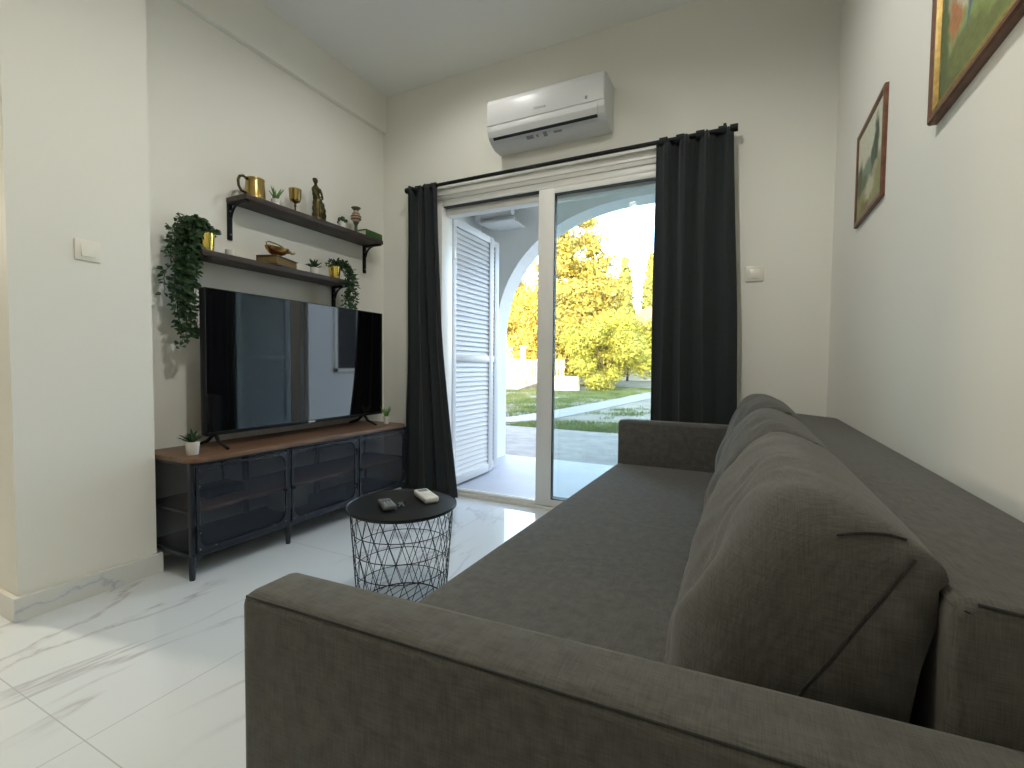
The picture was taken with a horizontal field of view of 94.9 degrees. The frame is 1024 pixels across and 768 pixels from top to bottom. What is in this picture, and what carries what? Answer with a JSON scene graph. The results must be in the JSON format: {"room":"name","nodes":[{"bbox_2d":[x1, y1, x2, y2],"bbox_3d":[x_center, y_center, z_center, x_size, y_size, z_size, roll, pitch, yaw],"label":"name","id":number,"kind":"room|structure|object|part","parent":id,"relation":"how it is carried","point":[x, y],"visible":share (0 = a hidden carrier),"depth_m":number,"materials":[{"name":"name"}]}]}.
{"room":"living room","nodes":[
{"label":"living room","id":0,"kind":"room"},
{"bbox_2d":[0,0,156,596],"bbox_3d":[-3.355,-0.712,2.737,3.525,3.130,0.475,2,3,26],"label":"wall pillar","id":1,"kind":"structure","parent":0,"point":[78,491],"depth_m":1.93,"materials":[{"name":"white paint"}]},
{"bbox_2d":[0,552,163,622],"bbox_3d":[-3.362,0.806,2.795,3.545,0.092,0.511,2,3,26],"label":"baseboard","id":2,"kind":"structure","parent":1,"relation":"attached to","point":[15,609],"depth_m":1.95,"materials":[{"name":"stone"}]},
{"bbox_2d":[74,238,100,262],"bbox_3d":[-1.769,-0.556,1.960,0.014,0.086,0.088,2,3,26],"label":"light switch","id":3,"kind":"object","parent":1,"relation":"attached to","point":[86,250],"visible":1,"depth_m":1.96,"materials":[{"name":"beige plastic"}]},
{"bbox_2d":[145,0,383,536],"bbox_3d":[-1.532,-0.647,3.093,0.200,3.250,1.775,2,3,26],"label":"wall","id":4,"kind":"structure","parent":0,"point":[219,111],"depth_m":2.71,"materials":[{"name":"white paint"}]},
{"bbox_2d":[191,249,347,306],"bbox_3d":[-1.421,-0.589,2.896,0.178,0.235,1.043,2,3,26],"label":"wall shelf","id":5,"kind":"object","parent":4,"relation":"attached to","point":[214,257],"visible":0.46,"depth_m":2.79,"materials":[{"name":"brown wood"}]},
{"bbox_2d":[155,212,221,348],"bbox_3d":[-1.632,-0.523,2.398,0.140,0.690,0.294,2,3,26],"label":"trailing ivy","id":6,"kind":"object","parent":5,"relation":"on","point":[193,232],"visible":1,"depth_m":2.36,"materials":[{"name":"green plant"}]},
{"bbox_2d":[195,232,214,250],"bbox_3d":[-1.611,-0.740,2.464,0.094,0.098,0.094,2,3,26],"label":"pot","id":7,"kind":"object","parent":5,"relation":"on","point":[208,242],"depth_m":2.43,"materials":[{"name":"gold metal"}]},
{"bbox_2d":[225,249,235,255],"bbox_3d":[-1.550,-0.716,2.589,0.054,0.040,0.054,2,3,26],"label":"cup","id":8,"kind":"object","parent":5,"relation":"on","point":[227,251],"visible":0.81,"depth_m":2.57,"materials":[{"name":"white ceramic"}]},
{"bbox_2d":[256,255,298,269],"bbox_3d":[-1.422,-0.733,2.861,0.132,0.055,0.226,1,2,6],"label":"book","id":9,"kind":"object","parent":5,"relation":"on","point":[273,259],"visible":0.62,"depth_m":2.76,"materials":[{"name":"beige paper"}]},
{"bbox_2d":[265,241,294,255],"bbox_3d":[-1.410,-0.808,2.868,0.104,0.094,0.203,2,3,26],"label":"gravy boat","id":10,"kind":"object","parent":9,"relation":"on","point":[274,250],"visible":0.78,"depth_m":2.81,"materials":[{"name":"gold metal"}]},
{"bbox_2d":[265,245,288,255],"bbox_3d":[-1.421,-0.795,2.846,0.104,0.070,0.151,2,3,26],"label":"bowl","id":11,"kind":"object","parent":10,"relation":"on","point":[274,250],"depth_m":2.81,"materials":[{"name":"gold metal"}]},
{"bbox_2d":[305,259,320,273],"bbox_3d":[-1.300,-0.770,3.091,0.115,0.113,0.109,2,3,26],"label":"potted plant","id":12,"kind":"object","parent":5,"relation":"on","point":[313,267],"visible":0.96,"depth_m":3.07,"materials":[{"name":"green plant"}]},
{"bbox_3d":[-1.302,-0.739,3.090,0.054,0.050,0.054,2,3,26],"label":"pot","id":13,"kind":"part","parent":12,"relation":"part of","materials":[{"name":"white ceramic"}]},
{"bbox_2d":[328,266,340,278],"bbox_3d":[-1.218,-0.761,3.226,0.080,0.085,0.080,2,3,26],"label":"pot","id":14,"kind":"object","parent":5,"relation":"on","point":[334,271],"depth_m":3.19,"materials":[{"name":"gold metal"}]},
{"bbox_2d":[325,258,359,309],"bbox_3d":[-1.167,-0.655,3.245,0.246,0.427,0.147,-1,3,-39],"label":"trailing ivy","id":15,"kind":"object","parent":5,"relation":"on","point":[336,267],"visible":0.94,"depth_m":3.24,"materials":[{"name":"green plant"}]},
{"bbox_2d":[157,473,401,555],"bbox_3d":[-1.247,0.821,3.005,0.470,0.090,1.775,2,3,26],"label":"baseboard","id":16,"kind":"structure","parent":4,"relation":"attached to","point":[391,477],"depth_m":3.83,"materials":[{"name":"stone"}]},
{"bbox_2d":[174,0,386,134],"bbox_3d":[-1.411,-2.123,2.980,0.035,0.290,1.775,2,3,26],"label":"beam","id":17,"kind":"structure","parent":4,"relation":"attached to","point":[251,23],"depth_m":2.99,"materials":[{"name":"white paint"}]},
{"bbox_2d":[226,193,382,273],"bbox_3d":[-1.300,-0.954,3.118,0.178,0.235,1.095,2,3,26],"label":"wall shelf","id":18,"kind":"object","parent":4,"relation":"attached to","point":[247,201],"visible":1,"depth_m":2.94,"materials":[{"name":"brown wood"}]},
{"bbox_2d":[237,174,265,199],"bbox_3d":[-1.496,-1.118,2.696,0.152,0.124,0.114,-1,3,-34],"label":"mug","id":19,"kind":"object","parent":18,"relation":"on","point":[255,186],"visible":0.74,"depth_m":2.66,"materials":[{"name":"gold metal"}]},
{"bbox_3d":[-1.514,-1.125,2.638,0.015,0.105,0.063,2,3,26],"label":"handle","id":20,"kind":"part","parent":19,"relation":"part of","materials":[{"name":"brown metal"}]},
{"bbox_2d":[269,187,283,204],"bbox_3d":[-1.421,-1.125,2.834,0.083,0.129,0.063,0,2,-20],"label":"potted plant","id":21,"kind":"object","parent":18,"relation":"on","point":[275,199],"visible":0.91,"depth_m":2.82,"materials":[{"name":"green plant"}]},
{"bbox_3d":[-1.427,-1.087,2.838,0.054,0.052,0.054,2,3,26],"label":"pot","id":22,"kind":"part","parent":21,"relation":"part of","materials":[{"name":"white ceramic"}]},
{"bbox_2d":[288,187,301,209],"bbox_3d":[-1.360,-1.142,2.948,0.076,0.154,0.076,2,3,26],"label":"goblet","id":23,"kind":"object","parent":18,"relation":"on","point":[294,193],"visible":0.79,"depth_m":2.92,"materials":[{"name":"gold metal"}]},
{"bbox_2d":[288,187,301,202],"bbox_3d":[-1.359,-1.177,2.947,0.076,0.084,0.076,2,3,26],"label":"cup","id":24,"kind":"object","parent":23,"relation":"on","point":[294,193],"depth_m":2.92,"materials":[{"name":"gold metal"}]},
{"bbox_2d":[312,178,325,220],"bbox_3d":[-1.275,-1.208,3.105,0.086,0.286,0.105,3,3,45],"label":"figurine","id":25,"kind":"object","parent":18,"relation":"on","point":[318,207],"visible":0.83,"depth_m":3.08,"materials":[{"name":"brown metal"}]},
{"bbox_2d":[337,216,347,227],"bbox_3d":[-1.173,-1.117,3.251,0.068,0.084,0.081,-1,3,-28],"label":"potted plant","id":26,"kind":"object","parent":18,"relation":"on","point":[342,221],"visible":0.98,"depth_m":3.23,"materials":[{"name":"green plant"}]},
{"bbox_3d":[-1.174,-1.100,3.248,0.054,0.050,0.054,2,3,26],"label":"pot","id":27,"kind":"part","parent":26,"relation":"part of","materials":[{"name":"white ceramic"}]},
{"bbox_2d":[351,206,360,231],"bbox_3d":[-1.131,-1.179,3.409,0.075,0.196,0.075,2,3,26],"label":"urn vase","id":28,"kind":"object","parent":18,"relation":"on","point":[355,217],"visible":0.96,"depth_m":3.39,"materials":[{"name":"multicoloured ceramic"}]},
{"bbox_2d":[353,229,381,239],"bbox_3d":[-1.082,-1.110,3.524,0.126,0.048,0.180,2,3,23],"label":"book","id":29,"kind":"object","parent":18,"relation":"on","point":[363,231],"visible":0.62,"depth_m":3.46,"materials":[{"name":"green paper"}]},
{"bbox_2d":[0,487,549,767],"bbox_3d":[-2.510,0.982,1.305,6.700,0.120,5.950,2,3,26],"label":"floor","id":30,"kind":"structure","parent":0,"point":[148,672],"depth_m":1.64,"materials":[{"name":"tile"}]},
{"bbox_2d":[155,420,405,581],"bbox_3d":[-1.288,0.590,2.884,0.424,0.560,1.520,2,3,26],"label":"tv stand","id":31,"kind":"object","parent":30,"relation":"on","point":[192,543],"visible":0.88,"depth_m":2.60,"materials":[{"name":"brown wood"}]},
{"bbox_2d":[178,428,202,454],"bbox_3d":[-1.520,0.272,2.235,0.094,0.124,0.110,1,2,1],"label":"potted plant","id":32,"kind":"object","parent":31,"relation":"on","point":[192,445],"visible":1,"depth_m":2.21,"materials":[{"name":"green plant"}]},
{"bbox_3d":[-1.514,0.303,2.228,0.060,0.062,0.060,2,3,26],"label":"pot","id":33,"kind":"part","parent":32,"relation":"part of","materials":[{"name":"white ceramic"}]},
{"bbox_3d":[-1.460,0.843,2.147,0.030,0.112,0.031,2,3,26],"label":"leg","id":34,"kind":"part","parent":31,"relation":"part of","materials":[{"name":"black metal"}]},
{"bbox_2d":[200,462,244,498],"bbox_3d":[-1.545,0.496,2.457,0.176,0.145,0.200,2,3,26],"label":"box","id":35,"kind":"object","parent":31,"relation":"on","point":[208,490],"visible":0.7,"depth_m":2.43,"materials":[{"name":"black plastic"}]},
{"bbox_3d":[-1.333,0.569,2.355,0.008,0.396,0.477,2,3,26],"label":"door","id":36,"kind":"part","parent":31,"relation":"part of","materials":[{"name":"black metal"}]},
{"bbox_3d":[-1.557,0.553,2.746,0.030,0.407,0.024,2,3,26],"label":"post","id":37,"kind":"part","parent":31,"relation":"part of","materials":[{"name":"black metal"}]},
{"bbox_2d":[156,452,400,513],"bbox_3d":[-1.301,0.563,2.889,0.352,0.018,1.473,2,3,26],"label":"shelf","id":38,"kind":"object","parent":31,"relation":"attached to","point":[266,484],"depth_m":2.73,"materials":[{"name":"brown wood"}]},
{"bbox_2d":[155,420,403,463],"bbox_3d":[-1.289,0.322,2.875,0.412,0.023,1.513,2,3,26],"label":"countertop","id":39,"kind":"structure","parent":31,"relation":"on","point":[210,451],"depth_m":2.62,"materials":[{"name":"brown wood"}]},
{"bbox_3d":[-1.297,0.760,2.894,0.395,0.012,1.489,2,3,26],"label":"panel","id":40,"kind":"part","parent":31,"relation":"part of","materials":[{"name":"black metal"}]},
{"bbox_3d":[-1.238,0.827,2.598,0.030,0.112,0.031,2,3,26],"label":"leg","id":41,"kind":"part","parent":31,"relation":"part of","materials":[{"name":"black metal"}]},
{"bbox_2d":[199,287,381,449],"bbox_3d":[-1.265,-0.099,2.945,0.254,0.812,1.302,2,3,25],"label":"television","id":42,"kind":"object","parent":31,"relation":"on","point":[266,362],"visible":0.98,"depth_m":2.75,"materials":[{"name":"black plastic"}]},
{"bbox_3d":[-1.125,0.789,2.810,0.009,0.072,1.489,2,3,26],"label":"rail","id":43,"kind":"part","parent":31,"relation":"part of","materials":[{"name":"black metal"}]},
{"bbox_3d":[-1.331,0.537,3.203,0.030,0.407,0.024,2,3,26],"label":"post","id":44,"kind":"part","parent":31,"relation":"part of","materials":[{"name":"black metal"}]},
{"bbox_3d":[-1.108,0.553,2.809,0.008,0.396,0.484,2,3,26],"label":"door","id":45,"kind":"part","parent":31,"relation":"part of","materials":[{"name":"black metal"}]},
{"bbox_3d":[-0.890,0.537,3.250,0.008,0.396,0.450,2,3,26],"label":"door","id":46,"kind":"part","parent":31,"relation":"part of","materials":[{"name":"black metal"}]},
{"bbox_2d":[381,406,391,423],"bbox_3d":[-0.914,0.225,3.451,0.070,0.130,0.076,2,3,26],"label":"potted plant","id":47,"kind":"object","parent":31,"relation":"on","point":[385,412],"visible":1,"depth_m":3.43,"materials":[{"name":"green plant"}]},
{"bbox_3d":[-0.922,0.263,3.448,0.046,0.055,0.046,2,3,26],"label":"pot","id":48,"kind":"part","parent":47,"relation":"part of","materials":[{"name":"white ceramic"}]},
{"bbox_2d":[346,489,456,601],"bbox_3d":[-0.453,0.701,1.946,0.443,0.421,0.443,2,3,26],"label":"side table","id":49,"kind":"object","parent":30,"relation":"on","point":[366,508],"visible":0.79,"depth_m":1.88,"materials":[{"name":"black metal"}]},
{"bbox_2d":[378,498,395,510],"bbox_3d":[-0.502,0.483,1.887,0.052,0.024,0.115,-1,3,-28],"label":"remote","id":50,"kind":"object","parent":49,"relation":"on","point":[386,504],"visible":1,"depth_m":1.85,"materials":[{"name":"grey plastic"}]},
{"bbox_2d":[396,500,405,506],"bbox_3d":[-0.455,0.488,1.917,0.041,0.007,0.084,0,2,-7],"label":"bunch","id":51,"kind":"object","parent":49,"relation":"on","point":[400,502],"visible":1,"depth_m":1.92,"materials":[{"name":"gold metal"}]},
{"bbox_2d":[346,489,456,523],"bbox_3d":[-0.451,0.496,1.938,0.443,0.012,0.443,2,3,26],"label":"tray","id":52,"kind":"object","parent":49,"relation":"on","point":[366,508],"depth_m":1.87,"materials":[{"name":"black metal"}]},
{"bbox_2d":[414,488,438,503],"bbox_3d":[-0.367,0.477,2.009,0.062,0.028,0.155,-1,3,-30],"label":"remote control","id":53,"kind":"object","parent":49,"relation":"on","point":[425,495],"visible":1,"depth_m":1.97,"materials":[{"name":"white plastic"}]},
{"bbox_2d":[244,413,1023,767],"bbox_3d":[0.566,0.553,1.490,1.063,0.787,2.287,2,3,26],"label":"sofa","id":54,"kind":"object","parent":30,"relation":"on","point":[548,650],"visible":0.66,"depth_m":0.58,"materials":[{"name":"fabric"}]},
{"bbox_2d":[418,463,713,662],"bbox_3d":[0.481,0.568,1.550,0.858,0.180,2.048,2,3,26],"label":"seat cushion","id":55,"kind":"object","parent":54,"relation":"on","point":[605,567],"depth_m":1.26,"materials":[{"name":"fabric"}]},
{"bbox_3d":[0.101,0.622,0.532,1.048,0.618,0.117,2,3,24],"label":"armrest","id":56,"kind":"part","parent":54,"relation":"part of","materials":[{"name":"fabric"}]},
{"bbox_3d":[1.069,0.537,2.462,1.023,0.650,0.100,2,3,26],"label":"armrest","id":57,"kind":"part","parent":54,"relation":"part of","materials":[{"name":"fabric"}]},
{"bbox_2d":[715,394,800,469],"bbox_3d":[1.034,0.256,2.022,0.297,0.419,0.662,2,3,26],"label":"cushion","id":58,"kind":"object","parent":54,"relation":"on","point":[752,402],"visible":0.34,"depth_m":1.85,"materials":[{"name":"fabric"}]},
{"bbox_2d":[703,408,829,508],"bbox_3d":[0.740,0.282,1.429,0.298,0.410,0.668,2,3,26],"label":"cushion","id":59,"kind":"object","parent":54,"relation":"on","point":[760,422],"visible":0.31,"depth_m":1.26,"materials":[{"name":"fabric"}]},
{"bbox_2d":[663,432,948,722],"bbox_3d":[0.444,0.307,0.833,0.298,0.402,0.672,2,3,26],"label":"cushion","id":60,"kind":"object","parent":54,"relation":"on","point":[799,580],"visible":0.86,"depth_m":0.53,"materials":[{"name":"fabric"}]},
{"bbox_3d":[0.956,0.514,1.319,0.215,0.687,2.034,2,3,26],"label":"backrest","id":61,"kind":"part","parent":54,"relation":"part of","materials":[{"name":"fabric"}]},
{"bbox_2d":[259,0,696,96],"bbox_3d":[-2.420,-2.294,1.283,6.700,0.170,6.200,2,3,26],"label":"ceiling","id":62,"kind":"structure","parent":0,"point":[396,46],"depth_m":2.98,"materials":[{"name":"white paint"}]},
{"bbox_2d":[384,0,841,475],"bbox_3d":[0.378,-0.635,3.279,3.460,3.250,0.250,2,3,26],"label":"wall","id":63,"kind":"structure","parent":0,"point":[770,68],"depth_m":2.68,"materials":[{"name":"white paint"}]},
{"bbox_2d":[451,218,493,483],"bbox_3d":[-0.338,-0.257,4.079,0.042,2.155,0.695,2,3,25],"label":"shutter","id":64,"kind":"object","parent":63,"relation":"attached to","point":[472,299],"visible":0.85,"depth_m":4.06,"materials":[{"name":"white paint"}]},
{"bbox_2d":[457,236,498,467],"bbox_3d":[-0.313,-0.264,4.237,0.042,2.155,0.730,2,3,27],"label":"shutter","id":65,"kind":"object","parent":63,"relation":"attached to","point":[496,244],"visible":0.2,"depth_m":4.51,"materials":[{"name":"white paint"}]},
{"bbox_2d":[437,146,655,509],"bbox_3d":[0.329,-0.293,3.235,1.990,2.330,0.174,2,3,26],"label":"door","id":66,"kind":"structure","parent":63,"relation":"in","point":[632,170],"depth_m":3.23,"materials":[{"name":"white metal"}]},
{"bbox_3d":[0.668,-0.237,3.027,1.085,2.182,0.042,2,3,26],"label":"sliding sash","id":67,"kind":"part","parent":66,"relation":"part of","materials":[{"name":"clear glass"}]},
{"bbox_2d":[487,71,613,156],"bbox_3d":[0.235,-1.734,3.047,0.800,0.292,0.222,2,3,26],"label":"air conditioner","id":68,"kind":"object","parent":63,"relation":"attached to","point":[580,108],"visible":1,"depth_m":2.96,"materials":[{"name":"white plastic"}]},
{"bbox_3d":[0.194,-1.784,2.960,0.790,0.169,0.030,2,3,26],"label":"panel","id":69,"kind":"part","parent":68,"relation":"part of","materials":[{"name":"white plastic"}]},
{"bbox_2d":[404,123,737,193],"bbox_3d":[0.231,-1.413,3.125,2.294,0.130,0.106,2,3,26],"label":"curtain rod","id":70,"kind":"object","parent":63,"relation":"attached to","point":[733,127],"visible":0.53,"depth_m":3.01,"materials":[{"name":"black metal"}]},
{"bbox_2d":[406,182,457,497],"bbox_3d":[-0.613,-0.329,3.546,0.502,2.332,0.120,2,3,26],"label":"curtain","id":71,"kind":"object","parent":70,"relation":"hanging from","point":[430,465],"visible":0.97,"depth_m":3.57,"materials":[{"name":"fabric"}]},
{"bbox_2d":[650,125,736,424],"bbox_3d":[1.068,-0.277,2.719,0.511,2.332,0.089,2,3,26],"label":"curtain","id":72,"kind":"object","parent":70,"relation":"hanging from","point":[694,339],"visible":0.65,"depth_m":2.71,"materials":[{"name":"fabric"}]},
{"bbox_2d":[746,265,763,281],"bbox_3d":[1.364,-0.620,2.644,0.088,0.086,0.014,2,3,26],"label":"light switch","id":73,"kind":"object","parent":63,"relation":"attached to","point":[753,273],"visible":1,"depth_m":2.64,"materials":[{"name":"beige plastic"}]},
{"bbox_2d":[826,0,1023,522],"bbox_3d":[0.465,-0.490,-0.220,0.200,3.250,5.950,2,3,26],"label":"wall","id":74,"kind":"structure","parent":0,"point":[926,357],"depth_m":1.14,"materials":[{"name":"white paint"}]},
{"bbox_2d":[854,82,888,228],"bbox_3d":[1.323,-0.816,1.740,0.013,0.367,0.423,2,3,26],"label":"framed picture","id":75,"kind":"object","parent":74,"relation":"attached to","point":[872,139],"visible":1,"depth_m":1.69,"materials":[{"name":"brown wood"}]},
{"bbox_2d":[927,0,1023,125],"bbox_3d":[0.862,-0.869,0.810,0.020,0.510,0.710,2,3,26],"label":"framed picture","id":76,"kind":"object","parent":74,"relation":"attached to","point":[965,34],"visible":1,"depth_m":0.99,"materials":[{"name":"brown wood"}]},
{"bbox_3d":[1.145,-2.038,3.775,7.800,0.310,1.410,2,3,26],"label":"ceiling","id":77,"kind":"structure","parent":0,"visible":0},
{"bbox_2d":[475,209,524,231],"bbox_3d":[-0.118,-1.763,4.737,0.420,0.345,0.305,2,3,26],"label":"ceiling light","id":78,"kind":"object","parent":77,"relation":"hanging from","point":[487,221],"visible":0.59,"depth_m":4.67,"materials":[{"name":"white paint"}]},
{"bbox_2d":[480,218,524,231],"bbox_3d":[-0.091,-1.599,4.732,0.360,0.017,0.300,2,3,26],"label":"tray","id":79,"kind":"object","parent":78,"relation":"on","point":[502,224],"depth_m":4.69,"materials":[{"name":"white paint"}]},
{"label":"outside","id":80,"kind":"structure","parent":0,"visible":0},
{"bbox_2d":[506,373,650,433],"bbox_3d":[12.009,-0.413,46.899,100.000,0.435,85.300,2,3,26],"label":"ground","id":81,"kind":"structure","parent":80,"point":[645,404],"depth_m":13.19,"materials":[{"name":"green plant"}]},
{"bbox_2d":[506,341,518,379],"bbox_3d":[-0.449,-1.506,31.313,2.200,2.765,1.800,2,3,26],"label":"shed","id":82,"kind":"object","parent":81,"relation":"on","point":[511,348],"visible":0.02,"depth_m":30.42,"materials":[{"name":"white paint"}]},
{"bbox_2d":[507,277,534,340],"bbox_3d":[-1.063,-5.687,36.923,7.981,10.658,7.337,3,3,41],"label":"conifer tree","id":83,"kind":"object","parent":81,"relation":"on","point":[511,328],"visible":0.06,"depth_m":35.48,"materials":[{"name":"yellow plant"}]},
{"bbox_2d":[506,380,536,389],"bbox_3d":[-4.487,-0.061,26.162,12.800,0.415,5.100,2,3,26],"label":"wall","id":84,"kind":"structure","parent":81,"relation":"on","point":[510,385],"depth_m":22.92,"materials":[{"name":"white paint"}]},
{"bbox_2d":[519,346,526,382],"bbox_3d":[0.563,-0.895,24.248,0.300,2.145,0.280,2,3,26],"label":"gate post","id":85,"kind":"object","parent":81,"relation":"on","point":[523,348],"visible":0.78,"depth_m":24.16,"materials":[{"name":"white stone"}]},
{"bbox_2d":[506,359,564,381],"bbox_3d":[0.752,-0.569,24.651,4.300,1.465,0.070,2,3,26],"label":"picket fence","id":86,"kind":"object","parent":81,"relation":"on","point":[508,377],"visible":0.29,"depth_m":24.61,"materials":[{"name":"beige paint"}]},
{"bbox_2d":[505,425,617,465],"bbox_3d":[0.953,1.008,6.513,14.000,0.275,3.050,2,3,26],"label":"concrete pad","id":87,"kind":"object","parent":81,"relation":"on","point":[601,448],"visible":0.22,"depth_m":6.63,"materials":[{"name":"grey concrete"}]},
{"bbox_2d":[555,376,579,390],"bbox_3d":[2.231,-0.039,21.862,1.850,0.665,0.350,2,3,26],"label":"wall","id":88,"kind":"structure","parent":81,"relation":"on","point":[565,383],"depth_m":21.52,"materials":[{"name":"white stone"}]},
{"bbox_2d":[506,392,650,422],"bbox_3d":[3.340,0.579,15.587,3.587,0.078,17.220,3,3,41],"label":"path","id":89,"kind":"structure","parent":81,"relation":"on","point":[572,411],"depth_m":12.52,"materials":[{"name":"grey concrete"}]},
{"bbox_2d":[506,217,650,384],"bbox_3d":[3.814,-5.686,27.933,8.509,11.818,8.618,1,2,0],"label":"conifer tree","id":90,"kind":"object","parent":81,"relation":"on","point":[587,289],"visible":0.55,"depth_m":25.97,"materials":[{"name":"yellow plant"}]},
{"bbox_2d":[506,386,650,433],"bbox_3d":[2.619,0.455,17.190,13.558,0.075,17.555,2,3,26],"label":"grass","id":91,"kind":"structure","parent":81,"relation":"on","point":[611,427],"depth_m":13.41,"materials":[{"name":"green plant"}]},
{"bbox_2d":[557,308,650,390],"bbox_3d":[4.441,-1.515,21.676,4.404,4.095,3.722,2,3,30],"label":"round bush","id":92,"kind":"object","parent":81,"relation":"on","point":[605,337],"visible":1,"depth_m":20.97,"materials":[{"name":"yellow plant"}]},
{"bbox_2d":[617,256,635,314],"bbox_3d":[10.657,-6.367,44.735,2.487,11.624,2.505,2,3,32],"label":"cypress tree","id":93,"kind":"object","parent":81,"relation":"on","point":[625,268],"visible":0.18,"depth_m":44.16,"materials":[{"name":"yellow plant"}]},
{"bbox_2d":[622,311,651,380],"bbox_3d":[8.452,-2.753,34.373,11.061,5.206,2.961,2,3,26],"label":"hedge","id":94,"kind":"object","parent":81,"relation":"on","point":[643,329],"visible":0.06,"depth_m":33.28,"materials":[{"name":"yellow plant"}]},
{"bbox_2d":[622,306,651,380],"bbox_3d":[11.675,-3.238,38.815,5.400,5.865,4.500,2,3,26],"label":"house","id":95,"kind":"structure","parent":81,"relation":"on","point":[646,313],"depth_m":37.02,"materials":[{"name":"white paint"}]},
{"bbox_2d":[640,251,652,310],"bbox_3d":[12.811,-6.402,43.628,2.211,11.830,2.333,2,3,26],"label":"cypress tree","id":96,"kind":"object","parent":81,"relation":"on","point":[646,300],"visible":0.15,"depth_m":43.20,"materials":[{"name":"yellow plant"}]},
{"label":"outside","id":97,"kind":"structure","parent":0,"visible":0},
{"bbox_2d":[457,454,613,498],"bbox_3d":[1.067,1.013,3.806,7.800,0.288,1.700,2,3,26],"label":"floor","id":98,"kind":"structure","parent":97,"point":[513,475],"depth_m":4.23,"materials":[{"name":"tile"}]},
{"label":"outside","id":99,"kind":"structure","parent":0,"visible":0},
{"bbox_2d":[482,188,654,457],"bbox_3d":[1.384,-0.538,4.353,7.800,3.350,0.260,2,3,26],"label":"wall","id":100,"kind":"structure","parent":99,"point":[518,248],"depth_m":4.84,"materials":[{"name":"white paint"}]},
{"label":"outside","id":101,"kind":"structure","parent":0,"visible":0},
{"bbox_2d":[457,216,481,231],"bbox_3d":[-0.676,-0.558,4.584,0.200,2.752,1.150,2,3,26],"label":"wall","id":102,"kind":"structure","parent":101,"point":[470,220],"depth_m":4.82,"materials":[{"name":"white paint"}]}
]}

